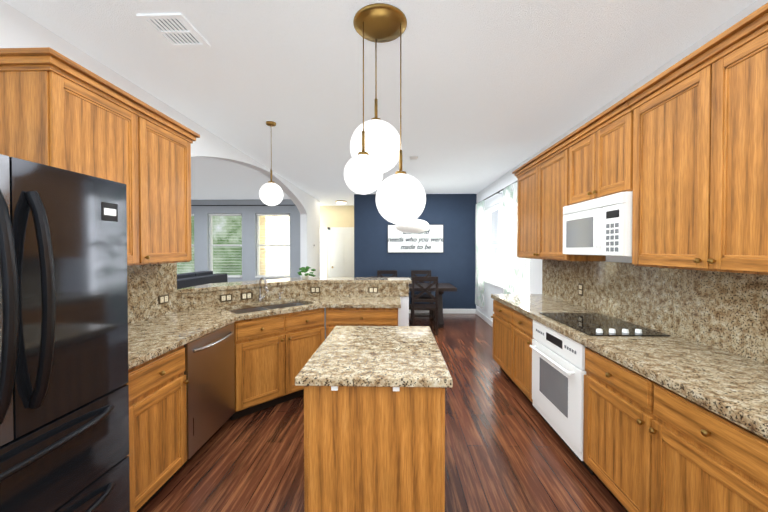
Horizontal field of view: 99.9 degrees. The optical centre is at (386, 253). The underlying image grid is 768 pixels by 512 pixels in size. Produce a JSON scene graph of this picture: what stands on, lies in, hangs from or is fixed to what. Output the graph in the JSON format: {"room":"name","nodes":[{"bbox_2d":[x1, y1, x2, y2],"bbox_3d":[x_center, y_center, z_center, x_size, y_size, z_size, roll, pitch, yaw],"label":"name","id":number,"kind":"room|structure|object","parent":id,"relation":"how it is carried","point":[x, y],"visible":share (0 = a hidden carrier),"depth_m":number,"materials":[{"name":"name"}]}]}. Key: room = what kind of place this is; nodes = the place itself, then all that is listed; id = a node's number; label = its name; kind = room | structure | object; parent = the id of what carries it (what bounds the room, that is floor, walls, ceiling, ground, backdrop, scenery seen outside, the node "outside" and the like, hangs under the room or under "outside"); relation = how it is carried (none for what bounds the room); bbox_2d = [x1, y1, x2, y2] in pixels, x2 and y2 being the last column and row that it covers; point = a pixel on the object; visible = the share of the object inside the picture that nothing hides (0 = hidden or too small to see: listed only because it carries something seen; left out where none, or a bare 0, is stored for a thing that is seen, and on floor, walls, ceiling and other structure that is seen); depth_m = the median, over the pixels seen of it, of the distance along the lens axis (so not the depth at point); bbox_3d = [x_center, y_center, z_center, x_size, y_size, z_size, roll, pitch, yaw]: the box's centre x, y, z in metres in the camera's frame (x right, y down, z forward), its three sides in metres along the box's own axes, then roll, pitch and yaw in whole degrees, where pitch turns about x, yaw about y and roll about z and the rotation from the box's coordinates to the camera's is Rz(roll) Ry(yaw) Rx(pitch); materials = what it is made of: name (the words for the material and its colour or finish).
{"room":"dining room and kitchen","nodes":[
{"label":"dining room and kitchen","id":0,"kind":"room"},
{"bbox_2d":[0,0,319,276],"bbox_3d":[-1.980,0.062,3.355,0.150,2.740,10.250,0,1,2],"label":"wall","id":1,"kind":"structure","parent":0,"point":[18,29],"depth_m":3.00,"materials":[{"name":"white paint"}]},
{"bbox_2d":[0,47,199,265],"bbox_3d":[-1.764,-0.457,2.142,0.342,1.070,1.182,0,1,2],"label":"upper cabinet","id":2,"kind":"object","parent":1,"relation":"attached to","point":[59,110],"visible":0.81,"depth_m":1.90,"materials":[{"name":"brown wood"}]},
{"bbox_2d":[127,263,176,324],"bbox_3d":[-1.925,0.304,2.246,0.020,0.453,1.330,0,1,2],"label":"backsplash","id":3,"kind":"structure","parent":1,"relation":"attached to","point":[148,285],"depth_m":2.60,"materials":[{"name":"stone"}]},
{"bbox_2d":[158,294,168,304],"bbox_3d":[-1.896,0.390,2.742,0.008,0.072,0.118,0,1,2],"label":"outlet","id":4,"kind":"object","parent":3,"relation":"attached to","point":[162,299],"visible":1,"depth_m":2.73,"materials":[{"name":"beige plastic"}]},
{"bbox_2d":[191,199,299,281],"bbox_3d":[-4.465,-0.003,8.328,5.100,2.740,0.150,0,1,2],"label":"wall","id":5,"kind":"structure","parent":0,"point":[202,242],"depth_m":8.23,"materials":[{"name":"grey paint"}]},
{"bbox_2d":[177,261,193,267],"bbox_3d":[-5.177,0.286,8.307,0.420,0.155,0.040,0,1,2],"label":"window blinds","id":6,"kind":"object","parent":5,"relation":"attached to","point":[190,261],"depth_m":8.31,"materials":[{"name":"white plastic"}]},
{"bbox_2d":[191,215,289,277],"bbox_3d":[-4.145,-0.202,8.301,3.376,1.637,0.180,0,1,2],"label":"living room window","id":7,"kind":"structure","parent":5,"relation":"in","point":[258,241],"depth_m":8.31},
{"bbox_2d":[209,222,240,225],"bbox_3d":[-4.141,-0.751,8.263,0.805,0.078,0.040,0,1,2],"label":"window blinds","id":8,"kind":"object","parent":7,"relation":"attached to","point":[209,222],"depth_m":8.27,"materials":[{"name":"white plastic"}]},
{"bbox_2d":[209,214,241,215],"bbox_3d":[-4.126,-0.981,8.260,0.830,0.027,0.040,0,1,2],"label":"window blinds","id":9,"kind":"object","parent":7,"relation":"attached to","point":[209,214],"depth_m":8.25,"materials":[{"name":"white plastic"}]},
{"bbox_2d":[209,233,241,239],"bbox_3d":[-4.130,-0.432,8.267,0.830,0.154,0.040,0,1,2],"label":"window blinds","id":10,"kind":"object","parent":7,"relation":"attached to","point":[209,233],"depth_m":8.27,"materials":[{"name":"white plastic"}]},
{"bbox_2d":[209,247,241,250],"bbox_3d":[-4.133,-0.112,8.272,0.831,0.077,0.040,0,1,2],"label":"window blinds","id":11,"kind":"object","parent":7,"relation":"attached to","point":[241,250],"depth_m":8.27,"materials":[{"name":"white plastic"}]},
{"bbox_2d":[209,258,241,275],"bbox_3d":[-4.135,0.348,8.278,0.832,0.436,0.040,0,1,2],"label":"window blinds","id":12,"kind":"object","parent":7,"relation":"attached to","point":[209,258],"depth_m":8.27,"materials":[{"name":"white plastic"}]},
{"bbox_2d":[256,214,289,217],"bbox_3d":[-2.900,-0.951,8.226,0.848,0.079,0.040,0,1,2],"label":"window blinds","id":13,"kind":"object","parent":7,"relation":"attached to","point":[256,214],"depth_m":8.21,"materials":[{"name":"white plastic"}]},
{"bbox_2d":[257,225,289,228],"bbox_3d":[-2.889,-0.672,8.229,0.823,0.078,0.040,0,1,2],"label":"window blinds","id":14,"kind":"object","parent":7,"relation":"attached to","point":[257,225],"depth_m":8.23,"materials":[{"name":"white plastic"}]},
{"bbox_2d":[257,236,289,239],"bbox_3d":[-2.891,-0.392,8.233,0.824,0.077,0.040,0,1,2],"label":"window blinds","id":15,"kind":"object","parent":7,"relation":"attached to","point":[257,236],"depth_m":8.24,"materials":[{"name":"white plastic"}]},
{"bbox_2d":[257,247,289,250],"bbox_3d":[-2.892,-0.112,8.236,0.824,0.077,0.040,0,1,2],"label":"window blinds","id":16,"kind":"object","parent":7,"relation":"attached to","point":[257,247],"depth_m":8.24,"materials":[{"name":"white plastic"}]},
{"bbox_2d":[257,258,289,275],"bbox_3d":[-2.894,0.348,8.242,0.826,0.435,0.040,0,1,2],"label":"window blinds","id":17,"kind":"object","parent":7,"relation":"attached to","point":[257,258],"depth_m":8.24,"materials":[{"name":"white plastic"}]},
{"bbox_2d":[191,205,295,205],"bbox_3d":[-4.144,-1.211,8.169,3.838,0.048,0.112,0,1,2],"label":"curtain rod","id":18,"kind":"object","parent":5,"relation":"attached to","point":[241,205],"visible":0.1,"depth_m":8.12,"materials":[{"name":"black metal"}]},
{"bbox_2d":[260,216,272,274],"bbox_3d":[-3.423,-0.011,8.898,0.150,2.740,1.050,0,1,2],"label":"wall","id":19,"kind":"structure","parent":0,"point":[266,230],"depth_m":8.96,"materials":[{"name":"beige paint"}]},
{"bbox_2d":[273,205,353,276],"bbox_3d":[-1.407,-0.018,9.441,4.150,2.740,0.150,0,1,2],"label":"wall","id":20,"kind":"structure","parent":0,"point":[336,216],"depth_m":9.38,"materials":[{"name":"beige paint"}]},
{"bbox_2d":[320,227,326,276],"bbox_3d":[-1.864,0.148,9.368,0.260,1.810,0.022,0,1,2],"label":"sidelight window","id":21,"kind":"structure","parent":20,"relation":"in","point":[323,251],"depth_m":9.35,"materials":[{"name":"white glass"}]},
{"bbox_2d":[328,227,353,276],"bbox_3d":[-1.185,0.298,9.323,1.060,2.108,0.078,0,1,2],"label":"front door","id":22,"kind":"structure","parent":20,"relation":"in","point":[340,251],"depth_m":9.35,"materials":[{"name":"white metal"}]},
{"bbox_2d":[3,0,755,205],"bbox_3d":[-2.489,-1.346,3.927,9.600,0.060,11.700,0,1,2],"label":"ceiling","id":23,"kind":"structure","parent":0,"point":[492,91],"depth_m":2.28,"materials":[{"name":"white paint"}]},
{"bbox_2d":[136,13,210,47],"bbox_3d":[-1.219,-1.282,1.866,0.245,0.012,0.275,0,1,2],"label":"ceiling vent","id":24,"kind":"object","parent":23,"relation":"in","point":[175,30],"visible":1,"depth_m":1.85,"materials":[{"name":"white metal"}]},
{"bbox_2d":[259,121,282,205],"bbox_3d":[-1.161,-0.891,3.234,0.232,0.830,0.232,0,1,2],"label":"light","id":25,"kind":"object","parent":23,"relation":"hanging from","point":[270,192],"visible":0.98,"depth_m":3.17,"materials":[{"name":"white glass"}]},
{"bbox_2d":[335,200,346,204],"bbox_3d":[-1.208,-1.345,8.492,0.300,0.117,0.300,0,1,2],"label":"light","id":26,"kind":"object","parent":23,"relation":"attached to","point":[341,202],"visible":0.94,"depth_m":8.39,"materials":[{"name":"white glass"}]},
{"bbox_2d":[344,3,425,224],"bbox_3d":[-0.008,-0.724,1.856,0.453,1.128,0.425,0,1,2],"label":"pendant light","id":27,"kind":"object","parent":23,"relation":"hanging from","point":[376,147],"visible":1,"depth_m":1.74,"materials":[{"name":"white glass"}]},
{"bbox_2d":[395,219,428,232],"bbox_3d":[0.496,-0.876,6.349,0.671,0.940,0.671,0,1,2],"label":"pendant light","id":28,"kind":"object","parent":23,"relation":"hanging from","point":[417,226],"visible":0.77,"depth_m":6.11,"materials":[{"name":"white glass"}]},
{"bbox_2d":[409,156,417,159],"bbox_3d":[0.366,-1.304,4.416,0.124,0.034,0.124,0,1,2],"label":"smoke detector","id":29,"kind":"object","parent":23,"relation":"attached to","point":[413,157],"visible":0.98,"depth_m":4.38,"materials":[{"name":"white plastic"}]},
{"bbox_2d":[140,313,626,511],"bbox_3d":[-2.489,1.454,3.963,9.600,0.060,11.700,0,1,2],"label":"floor","id":30,"kind":"structure","parent":0,"point":[507,449],"depth_m":2.27,"materials":[{"name":"brown wood"}]},
{"bbox_2d":[0,154,129,511],"bbox_3d":[-1.553,0.571,1.079,0.793,1.778,0.910,0,1,2],"label":"refrigerator","id":31,"kind":"object","parent":30,"relation":"on","point":[64,417],"visible":1,"depth_m":1.22,"materials":[{"name":"black metal"}]},
{"bbox_2d":[125,345,188,511],"bbox_3d":[-1.600,1.014,1.839,0.690,0.872,0.485,0,1,2],"label":"base cabinet","id":32,"kind":"object","parent":30,"relation":"on","point":[157,454],"visible":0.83,"depth_m":1.81,"materials":[{"name":"brown wood"}]},
{"bbox_2d":[177,271,227,288],"bbox_3d":[-4.108,0.891,6.453,0.980,0.999,1.700,0,1,2],"label":"sofa","id":33,"kind":"object","parent":30,"relation":"on","point":[190,279],"visible":0.12,"depth_m":6.36,"materials":[{"name":"fabric"}]},
{"bbox_2d":[173,322,234,474],"bbox_3d":[-1.560,1.008,2.390,0.686,0.870,0.598,0,1,2],"label":"dishwasher","id":34,"kind":"object","parent":30,"relation":"on","point":[209,372],"visible":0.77,"depth_m":2.31,"materials":[{"name":"silver metal"}]},
{"bbox_2d":[230,320,241,419],"bbox_3d":[-1.568,1.001,2.901,0.693,0.871,0.408,0,1,2],"label":"base cabinet","id":35,"kind":"object","parent":30,"relation":"on","point":[238,324],"depth_m":2.72,"materials":[{"name":"brown wood"}]},
{"bbox_2d":[230,302,324,416],"bbox_3d":[-1.156,0.996,3.219,1.030,0.872,1.036,0,1,2],"label":"base cabinet","id":36,"kind":"object","parent":30,"relation":"on","point":[274,354],"depth_m":2.96,"materials":[{"name":"brown wood"}]},
{"bbox_2d":[128,296,400,369],"bbox_3d":[-0.898,0.545,2.704,2.046,0.039,2.298,0,1,2],"label":"countertop","id":37,"kind":"structure","parent":36,"relation":"on","point":[151,338],"depth_m":2.57,"materials":[{"name":"stone"}]},
{"bbox_2d":[258,277,268,302],"bbox_3d":[-1.290,0.378,3.374,0.140,0.275,0.187,0,1,2],"label":"chrome faucet","id":38,"kind":"object","parent":37,"relation":"on","point":[260,298],"visible":1,"depth_m":3.38,"materials":[{"name":"silver metal"}]},
{"bbox_2d":[230,302,304,313],"bbox_3d":[-1.164,0.655,3.223,0.792,0.190,0.412,-1,1,-44],"label":"stainless steel sink","id":39,"kind":"object","parent":37,"relation":"in","point":[240,311],"visible":0.04,"depth_m":3.35,"materials":[{"name":"grey metal"}]},
{"bbox_2d":[326,308,397,337],"bbox_3d":[-0.252,0.992,3.552,0.746,0.872,0.564,0,1,2],"label":"base cabinet","id":40,"kind":"object","parent":30,"relation":"on","point":[361,317],"visible":0.17,"depth_m":3.30,"materials":[{"name":"brown wood"}]},
{"bbox_2d":[324,297,408,338],"bbox_3d":[-0.375,0.890,3.906,1.272,1.069,0.120,0,1,2],"label":"wall","id":41,"kind":"structure","parent":30,"relation":"on","point":[403,315],"depth_m":3.82,"materials":[{"name":"white paint"}]},
{"bbox_2d":[177,283,306,310],"bbox_3d":[-1.435,0.440,3.362,0.936,0.152,0.960,0,1,2],"label":"backsplash","id":42,"kind":"structure","parent":41,"relation":"attached to","point":[190,301],"depth_m":3.27,"materials":[{"name":"stone"}]},
{"bbox_2d":[220,294,231,301],"bbox_3d":[-1.596,0.442,3.201,0.118,0.072,0.008,-1,1,-44],"label":"outlet","id":43,"kind":"object","parent":42,"relation":"attached to","point":[225,297],"visible":1,"depth_m":3.20,"materials":[{"name":"beige plastic"}]},
{"bbox_2d":[241,292,252,299],"bbox_3d":[-1.453,0.440,3.341,0.118,0.072,0.008,-1,1,-44],"label":"outlet","id":44,"kind":"object","parent":42,"relation":"attached to","point":[246,295],"visible":1,"depth_m":3.34,"materials":[{"name":"beige plastic"}]},
{"bbox_2d":[176,277,411,293],"bbox_3d":[-0.809,0.340,3.529,2.178,0.040,1.364,0,1,2],"label":"bar","id":45,"kind":"object","parent":41,"relation":"on","point":[284,281],"visible":0.85,"depth_m":3.77,"materials":[{"name":"beige stone"}]},
{"bbox_2d":[297,266,315,278],"bbox_3d":[-0.996,0.235,3.999,0.226,0.155,0.197,0,1,2],"label":"plant","id":46,"kind":"object","parent":45,"relation":"on","point":[304,273],"visible":1,"depth_m":3.96,"materials":[{"name":"green plant"}]},
{"bbox_2d":[307,283,408,296],"bbox_3d":[-0.352,0.434,3.827,1.219,0.152,0.020,0,1,2],"label":"backsplash","id":47,"kind":"structure","parent":41,"relation":"attached to","point":[326,289],"depth_m":3.82,"materials":[{"name":"stone"}]},
{"bbox_2d":[310,287,319,292],"bbox_3d":[-0.852,0.434,3.827,0.118,0.072,0.008,0,1,2],"label":"outlet","id":48,"kind":"object","parent":47,"relation":"attached to","point":[314,289],"visible":1,"depth_m":3.82,"materials":[{"name":"beige plastic"}]},
{"bbox_2d":[368,287,377,292],"bbox_3d":[-0.162,0.434,3.807,0.118,0.072,0.008,0,1,2],"label":"outlet","id":49,"kind":"object","parent":47,"relation":"attached to","point":[372,289],"visible":1,"depth_m":3.81,"materials":[{"name":"beige plastic"}]},
{"bbox_2d":[304,386,444,511],"bbox_3d":[-0.047,1.014,1.879,0.707,0.872,0.885,0,1,2],"label":"kitchen island","id":50,"kind":"object","parent":30,"relation":"on","point":[374,449],"visible":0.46,"depth_m":1.45,"materials":[{"name":"brown wood"}]},
{"bbox_2d":[295,326,452,387],"bbox_3d":[-0.047,0.556,1.881,0.690,0.039,0.960,0,1,2],"label":"island countertop","id":51,"kind":"structure","parent":50,"relation":"on","point":[382,356],"depth_m":1.62,"materials":[{"name":"beige stone"}]},
{"bbox_2d":[377,270,396,276],"bbox_3d":[0.000,0.883,7.051,0.460,0.999,0.440,0,1,2],"label":"chair","id":52,"kind":"object","parent":30,"relation":"on","point":[380,272],"visible":0.21,"depth_m":7.23,"materials":[{"name":"brown wood"}]},
{"bbox_2d":[411,270,432,318],"bbox_3d":[0.760,0.883,7.030,0.460,0.999,0.440,0,1,2],"label":"chair","id":53,"kind":"object","parent":30,"relation":"on","point":[422,296],"visible":0.6,"depth_m":7.21,"materials":[{"name":"brown wood"}]},
{"bbox_2d":[411,277,438,334],"bbox_3d":[0.664,0.900,5.782,0.460,0.999,0.440,0,1,2],"label":"chair","id":54,"kind":"object","parent":30,"relation":"on","point":[433,307],"visible":0.96,"depth_m":5.57,"materials":[{"name":"brown wood"}]},
{"bbox_2d":[409,283,456,327],"bbox_3d":[0.442,1.012,6.395,1.720,0.759,0.900,0,1,2],"label":"dining table","id":55,"kind":"object","parent":30,"relation":"on","point":[442,287],"visible":0.29,"depth_m":6.09,"materials":[{"name":"brown wood"}]},
{"bbox_2d":[491,300,533,402],"bbox_3d":[1.585,0.993,3.424,0.642,0.872,1.175,0,1,2],"label":"base cabinet","id":56,"kind":"object","parent":30,"relation":"on","point":[512,340],"visible":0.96,"depth_m":3.28,"materials":[{"name":"brown wood"}]},
{"bbox_2d":[529,320,595,474],"bbox_3d":[1.541,1.006,2.452,0.658,0.870,0.760,0,1,2],"label":"built-in oven","id":57,"kind":"object","parent":30,"relation":"on","point":[558,367],"visible":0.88,"depth_m":2.34,"materials":[{"name":"metal"}]},
{"bbox_2d":[583,347,767,511],"bbox_3d":[1.546,1.019,1.471,0.608,0.872,1.193,0,1,2],"label":"base cabinet","id":58,"kind":"object","parent":30,"relation":"on","point":[649,445],"visible":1,"depth_m":1.42,"materials":[{"name":"brown wood"}]},
{"bbox_2d":[491,294,767,439],"bbox_3d":[1.546,0.569,1.361,0.643,0.051,5.350,0,1,2],"label":"countertop","id":59,"kind":"structure","parent":58,"relation":"on","point":[732,387],"depth_m":1.58,"materials":[{"name":"stone"}]},
{"bbox_2d":[539,312,670,335],"bbox_3d":[1.575,0.513,2.445,0.510,0.029,0.740,0,1,2],"label":"glass cooktop","id":60,"kind":"object","parent":59,"relation":"in","point":[594,324],"visible":1,"depth_m":2.34,"materials":[{"name":"glass"}]},
{"bbox_2d":[354,194,476,308],"bbox_3d":[0.643,0.008,7.482,2.800,2.740,0.150,0,1,2],"label":"wall","id":61,"kind":"structure","parent":0,"point":[454,264],"depth_m":7.39,"materials":[{"name":"paint"}]},
{"bbox_2d":[387,224,443,252],"bbox_3d":[0.657,-0.336,7.383,1.292,0.650,0.034,0,1,2],"label":"sign","id":62,"kind":"object","parent":61,"relation":"attached to","point":[430,239],"visible":0.92,"depth_m":7.37,"materials":[{"name":"white wood"}]},
{"bbox_2d":[409,309,474,313],"bbox_3d":[0.631,1.323,7.416,2.780,0.109,0.014,0,1,2],"label":"baseboard","id":63,"kind":"structure","parent":61,"relation":"attached to","point":[471,311],"depth_m":7.38,"materials":[{"name":"white wood"}]},
{"bbox_2d":[476,0,767,320],"bbox_3d":[1.986,0.069,2.817,0.150,2.740,9.400,0,1,2],"label":"wall","id":64,"kind":"structure","parent":0,"point":[504,180],"depth_m":4.11,"materials":[{"name":"white paint"}]},
{"bbox_2d":[475,309,492,326],"bbox_3d":[1.984,1.346,5.735,0.018,0.109,3.299,0,1,2],"label":"baseboard","id":65,"kind":"structure","parent":64,"relation":"attached to","point":[486,319],"depth_m":6.63,"materials":[{"name":"white wood"}]},
{"bbox_2d":[476,180,517,204],"bbox_3d":[1.933,-1.048,5.606,0.112,0.048,2.748,0,1,2],"label":"curtain rod","id":66,"kind":"object","parent":64,"relation":"attached to","point":[496,193],"visible":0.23,"depth_m":5.61,"materials":[{"name":"black metal"}]},
{"bbox_2d":[475,200,484,308],"bbox_3d":[1.899,0.021,6.606,0.072,2.136,0.570,0,1,2],"label":"curtain","id":67,"kind":"object","parent":66,"relation":"hanging from","point":[479,293],"visible":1,"depth_m":6.57,"materials":[{"name":"white fabric"}]},
{"bbox_2d":[503,182,522,293],"bbox_3d":[1.846,0.046,4.747,0.072,2.136,0.750,0,1,2],"label":"curtain","id":68,"kind":"object","parent":66,"relation":"hanging from","point":[516,274],"visible":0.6,"depth_m":4.76,"materials":[{"name":"white fabric"}]},
{"bbox_2d":[482,201,528,293],"bbox_3d":[2.048,-0.147,5.614,0.185,1.497,2.396,0,1,2],"label":"dining room window","id":69,"kind":"structure","parent":64,"relation":"in","point":[500,208],"depth_m":6.05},
{"bbox_2d":[483,202,505,285],"bbox_3d":[2.024,-0.170,6.081,0.040,1.446,1.382,0,1,2],"label":"window blinds","id":70,"kind":"object","parent":69,"relation":"attached to","point":[489,209],"depth_m":6.09,"materials":[{"name":"white plastic"}]},
{"bbox_2d":[517,258,529,293],"bbox_3d":[1.983,0.325,4.647,0.040,0.494,0.444,0,1,2],"label":"window blinds","id":71,"kind":"object","parent":69,"relation":"attached to","point":[519,258],"depth_m":4.60,"materials":[{"name":"white plastic"}]},
{"bbox_2d":[512,139,605,260],"bbox_3d":[1.737,-0.474,3.422,0.379,1.070,1.222,0,1,2],"label":"upper cabinet","id":72,"kind":"object","parent":64,"relation":"attached to","point":[542,189],"visible":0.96,"depth_m":3.26,"materials":[{"name":"brown wood"}]},
{"bbox_2d":[563,98,632,204],"bbox_3d":[1.709,-0.701,2.425,0.379,0.590,0.758,0,1,2],"label":"upper cabinet","id":73,"kind":"object","parent":64,"relation":"attached to","point":[600,146],"visible":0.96,"depth_m":2.34,"materials":[{"name":"brown wood"}]},
{"bbox_2d":[563,191,632,255],"bbox_3d":[1.686,-0.193,2.432,0.420,0.415,0.748,0,1,2],"label":"microwave","id":74,"kind":"object","parent":73,"relation":"attached to","point":[601,226],"visible":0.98,"depth_m":2.29,"materials":[{"name":"plastic"}]},
{"bbox_2d":[542,259,767,363],"bbox_3d":[1.857,0.316,1.333,0.020,0.453,5.320,0,1,2],"label":"backsplash","id":75,"kind":"structure","parent":64,"relation":"attached to","point":[726,311],"depth_m":2.07,"materials":[{"name":"stone"}]},
{"bbox_2d":[578,283,582,295],"bbox_3d":[1.894,0.355,3.154,0.008,0.118,0.072,0,1,2],"label":"electrical outlet","id":76,"kind":"object","parent":75,"relation":"attached to","point":[580,289],"visible":1,"depth_m":3.15,"materials":[{"name":"beige plastic"}]},
{"bbox_2d":[629,3,767,274],"bbox_3d":[1.706,-0.449,1.502,0.333,1.070,1.083,0,1,2],"label":"upper cabinet","id":77,"kind":"object","parent":64,"relation":"attached to","point":[700,158],"depth_m":1.55,"materials":[{"name":"brown wood"}]},
{"label":"outside","id":78,"kind":"structure","parent":0,"visible":0},
{"bbox_2d":[177,216,241,274],"bbox_3d":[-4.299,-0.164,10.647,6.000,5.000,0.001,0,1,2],"label":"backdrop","id":79,"kind":"structure","parent":78,"point":[236,230],"depth_m":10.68,"materials":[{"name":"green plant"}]},
{"bbox_2d":[524,258,529,290],"bbox_3d":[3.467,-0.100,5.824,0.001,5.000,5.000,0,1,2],"label":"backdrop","id":80,"kind":"structure","parent":78,"point":[527,273],"depth_m":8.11,"materials":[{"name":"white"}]}
]}

